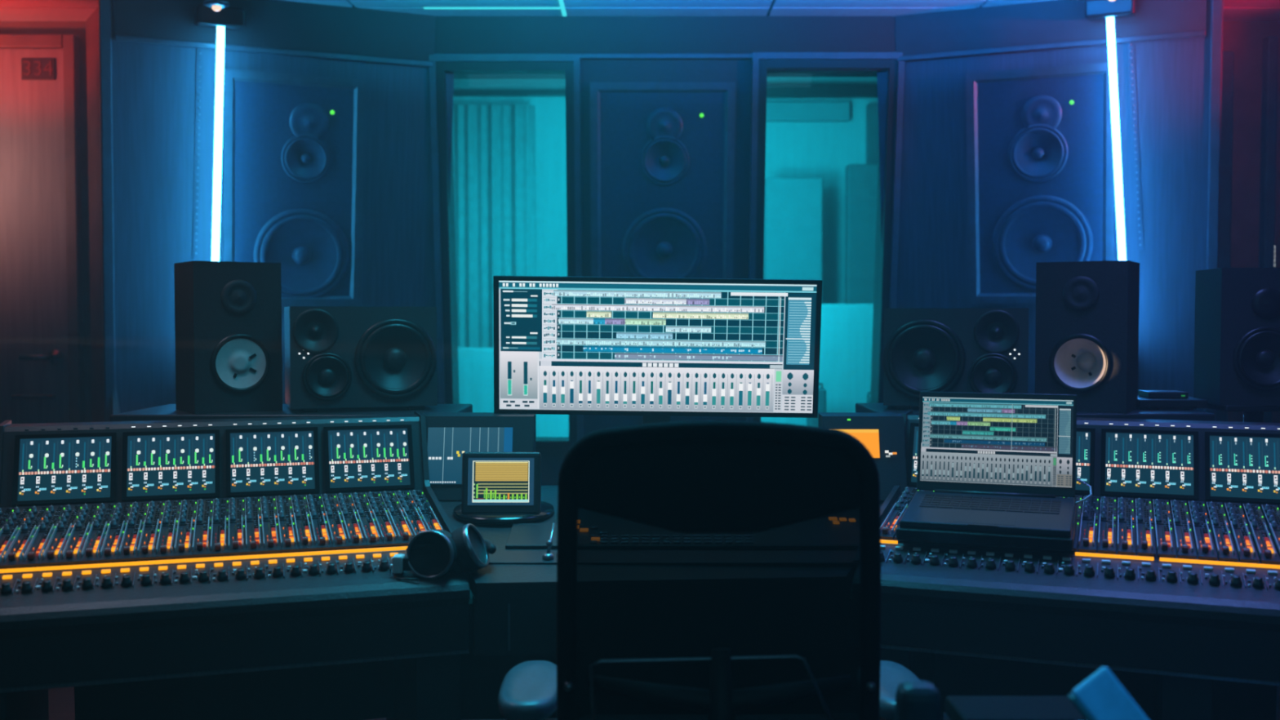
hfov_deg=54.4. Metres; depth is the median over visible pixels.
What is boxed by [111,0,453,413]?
wall
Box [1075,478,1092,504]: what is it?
power cable
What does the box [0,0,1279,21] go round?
ceiling
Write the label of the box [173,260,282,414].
monitor speaker
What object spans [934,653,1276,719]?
tray
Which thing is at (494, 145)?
curtain
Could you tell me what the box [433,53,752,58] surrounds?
trim
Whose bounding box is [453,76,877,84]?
ceiling
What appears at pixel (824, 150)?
wall
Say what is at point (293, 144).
speaker
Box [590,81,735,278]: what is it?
speaker
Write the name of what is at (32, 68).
door sign
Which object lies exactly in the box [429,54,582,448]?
window
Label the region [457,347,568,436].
acoustic panel
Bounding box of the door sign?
[21,57,55,79]
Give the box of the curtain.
[452,103,535,347]
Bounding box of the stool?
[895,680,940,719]
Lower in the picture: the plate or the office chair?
the office chair
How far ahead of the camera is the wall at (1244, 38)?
5.07 m
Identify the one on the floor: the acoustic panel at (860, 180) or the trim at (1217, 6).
the acoustic panel at (860, 180)
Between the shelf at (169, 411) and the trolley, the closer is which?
the trolley
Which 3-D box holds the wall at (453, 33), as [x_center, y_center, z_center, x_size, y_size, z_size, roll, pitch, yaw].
[0.104,-0.159,5.264,2.144,2.550,0.512,0,2,0]
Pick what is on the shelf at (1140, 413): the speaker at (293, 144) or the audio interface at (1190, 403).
the audio interface at (1190, 403)
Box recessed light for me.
[203,0,230,11]
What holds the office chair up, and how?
on the floor
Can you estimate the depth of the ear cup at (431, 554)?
2.41 m
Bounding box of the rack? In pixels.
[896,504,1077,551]
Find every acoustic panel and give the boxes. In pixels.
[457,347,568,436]
[760,303,873,426]
[763,177,822,303]
[844,164,878,303]
[866,102,879,164]
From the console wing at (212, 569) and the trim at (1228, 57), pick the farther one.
the trim at (1228, 57)
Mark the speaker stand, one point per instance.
(1251, 413)
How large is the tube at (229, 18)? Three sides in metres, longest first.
1.344 x 0.354 x 0.170 m
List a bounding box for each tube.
[194,4,245,261]
[1084,0,1136,260]
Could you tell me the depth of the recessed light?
4.36 m
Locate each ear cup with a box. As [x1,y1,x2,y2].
[406,529,457,579]
[450,524,488,574]
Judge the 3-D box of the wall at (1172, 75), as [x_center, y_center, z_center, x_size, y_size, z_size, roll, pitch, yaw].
[1.633,-0.170,5.079,1.231,2.857,0.644,1,2,24]
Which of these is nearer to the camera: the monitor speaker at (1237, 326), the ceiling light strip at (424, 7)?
the monitor speaker at (1237, 326)
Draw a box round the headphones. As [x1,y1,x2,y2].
[392,524,496,580]
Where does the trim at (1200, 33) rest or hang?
attached to the wall at (1172, 75)
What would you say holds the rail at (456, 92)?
attached to the wall at (824, 150)
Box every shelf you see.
[110,404,472,421]
[855,403,1214,421]
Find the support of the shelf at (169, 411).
on the floor
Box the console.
[423,412,906,719]
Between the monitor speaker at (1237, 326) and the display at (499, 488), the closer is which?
the display at (499, 488)
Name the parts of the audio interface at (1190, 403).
panel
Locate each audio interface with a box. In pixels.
[1136,395,1208,409]
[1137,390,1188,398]
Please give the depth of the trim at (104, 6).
4.61 m
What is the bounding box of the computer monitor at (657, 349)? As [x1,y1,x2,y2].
[493,275,822,424]
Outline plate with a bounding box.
[1274,243,1276,267]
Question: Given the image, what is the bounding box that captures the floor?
[48,685,1279,719]
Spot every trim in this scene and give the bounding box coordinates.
[97,0,115,422]
[115,35,432,66]
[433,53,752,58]
[896,30,1205,61]
[1204,0,1223,421]
[1215,51,1234,421]
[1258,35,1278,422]
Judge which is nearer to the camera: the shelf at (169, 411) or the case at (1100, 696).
the case at (1100, 696)
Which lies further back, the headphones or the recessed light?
the recessed light
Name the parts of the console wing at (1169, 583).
rotary knob, edge rail, rotary knob, knob, knob, knob, knob, leg, rotary knob, rotary knob, rotary knob, rotary knob, rotary knob, rotary knob, rotary knob, rotary knob, rotary knob, armrest, knob, knob, knob, edge rail, rotary knob, knob, knob, knob, knob, edge rail, rotary knob, knob, knob, knob, knob, edge rail, rotary knob, knob, knob, knob, knob, edge rail, rotary knob, knob, knob, knob, knob, edge rail, rotary knob, knob, knob, knob, knob, edge rail, leg, knob, rotary knob, knob, knob, knob, edge rail, knob, knob, knob, rotary knob, knob, edge rail, knob, knob, knob, knob, rotary knob, edge rail, knob, knob, knob, knob, rotary knob, edge rail, knob, knob, edge rail, knob, knob, rotary knob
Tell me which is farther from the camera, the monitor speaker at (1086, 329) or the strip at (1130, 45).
the strip at (1130, 45)
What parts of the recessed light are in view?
bulb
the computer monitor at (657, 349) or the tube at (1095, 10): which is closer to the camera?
the computer monitor at (657, 349)
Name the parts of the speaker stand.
plate, post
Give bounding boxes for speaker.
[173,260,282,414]
[222,68,365,306]
[284,306,437,412]
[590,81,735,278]
[882,307,1028,409]
[965,62,1115,303]
[1035,260,1139,413]
[1193,267,1279,405]
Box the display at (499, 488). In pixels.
[453,452,554,524]
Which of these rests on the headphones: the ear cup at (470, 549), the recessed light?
the ear cup at (470, 549)
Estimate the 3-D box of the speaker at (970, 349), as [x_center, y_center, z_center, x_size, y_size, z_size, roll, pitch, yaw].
[0.860,-0.005,3.398,0.373,0.272,0.261,1,2,15]
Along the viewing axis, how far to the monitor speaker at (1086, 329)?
3.26 m
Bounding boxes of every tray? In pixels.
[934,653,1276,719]
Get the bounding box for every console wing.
[0,410,470,719]
[879,408,1279,719]
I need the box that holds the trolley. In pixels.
[945,696,1085,719]
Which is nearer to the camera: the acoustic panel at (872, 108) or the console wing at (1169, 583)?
the console wing at (1169, 583)
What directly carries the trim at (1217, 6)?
attached to the wall at (1172, 75)
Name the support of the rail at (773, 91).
attached to the ceiling at (770, 80)
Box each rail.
[453,88,565,96]
[766,84,877,97]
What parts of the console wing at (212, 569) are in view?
rotary knob, knob, edge rail, knob, knob, knob, edge rail, leg, knob, rotary knob, knob, knob, knob, edge rail, knob, knob, rotary knob, knob, knob, edge rail, knob, knob, knob, rotary knob, knob, edge rail, knob, knob, knob, knob, rotary knob, edge rail, knob, knob, knob, knob, rotary knob, edge rail, knob, knob, knob, knob, rotary knob, edge rail, knob, knob, knob, knob, rotary knob, edge rail, knob, knob, knob, knob, rotary knob, knob, edge rail, knob, knob, knob, knob, knob, edge rail, knob, rotary knob, knob, knob, knob, knob, knob, edge rail, rotary knob, knob, knob, knob, knob, edge rail, rotary knob, knob, knob, knob, knob, armrest, edge rail, rotary knob, knob, knob, knob, knob, edge rail, rotary knob, knob, knob, knob, knob, edge rail, rotary knob, knob, knob, knob, knob, edge rail, knob, rotary knob, knob, knob, knob, edge rail, knob, knob, knob, rotary knob, knob, edge rail, knob, knob, knob, knob, rotary knob, edge rail, knob, knob, knob, knob, rotary knob, edge rail, knob, knob, knob, knob, edge rail, rotary knob, knob, knob, knob, knob, edge rail, rotary knob, knob, knob, knob, knob, edge rail, knob, knob, knob, knob, edge rail, knob, knob, knob, knob, leg, edge rail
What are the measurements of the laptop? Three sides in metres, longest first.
0.335 x 0.282 x 0.265 m
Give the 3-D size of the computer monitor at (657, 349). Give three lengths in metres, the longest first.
0.803 x 0.535 x 0.150 m
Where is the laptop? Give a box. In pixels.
[899,391,1076,537]
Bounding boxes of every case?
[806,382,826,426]
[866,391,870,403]
[1067,666,1148,719]
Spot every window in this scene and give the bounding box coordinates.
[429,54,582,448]
[746,52,905,422]
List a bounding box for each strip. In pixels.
[192,47,203,258]
[423,7,559,8]
[558,0,566,16]
[1127,41,1143,249]
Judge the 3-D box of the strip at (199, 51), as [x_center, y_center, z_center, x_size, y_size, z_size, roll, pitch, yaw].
[-1.671,-0.815,4.705,0.023,0.856,0.131,-1,2,-33]
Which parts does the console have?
panel, wrist plate, control panel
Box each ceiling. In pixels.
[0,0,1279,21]
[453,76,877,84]
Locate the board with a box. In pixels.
[765,101,849,121]
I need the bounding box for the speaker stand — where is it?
[1208,403,1279,422]
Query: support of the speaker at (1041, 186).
attached to the wall at (1172, 75)
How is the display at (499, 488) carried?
on the console
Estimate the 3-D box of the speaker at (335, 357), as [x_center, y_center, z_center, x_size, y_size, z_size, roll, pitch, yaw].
[-0.760,-0.006,3.375,0.378,0.276,0.261,-1,2,-19]
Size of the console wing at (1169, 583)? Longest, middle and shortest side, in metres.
1.064 x 0.936 x 0.764 m
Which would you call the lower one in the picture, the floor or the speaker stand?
the floor
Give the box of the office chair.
[497,420,919,719]
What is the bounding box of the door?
[0,34,84,423]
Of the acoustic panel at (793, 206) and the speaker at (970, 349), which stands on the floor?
the acoustic panel at (793, 206)
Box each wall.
[0,7,119,422]
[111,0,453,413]
[434,13,896,485]
[453,84,877,303]
[876,0,1211,412]
[1222,21,1279,422]
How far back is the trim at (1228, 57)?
5.03 m
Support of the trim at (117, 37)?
attached to the wall at (153, 86)
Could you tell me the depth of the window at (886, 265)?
5.07 m
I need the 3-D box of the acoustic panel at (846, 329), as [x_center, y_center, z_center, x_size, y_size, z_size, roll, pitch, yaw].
[0.953,0.379,6.777,0.679,1.369,0.360,0,2,0]
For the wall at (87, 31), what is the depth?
5.04 m
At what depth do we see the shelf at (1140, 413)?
3.21 m

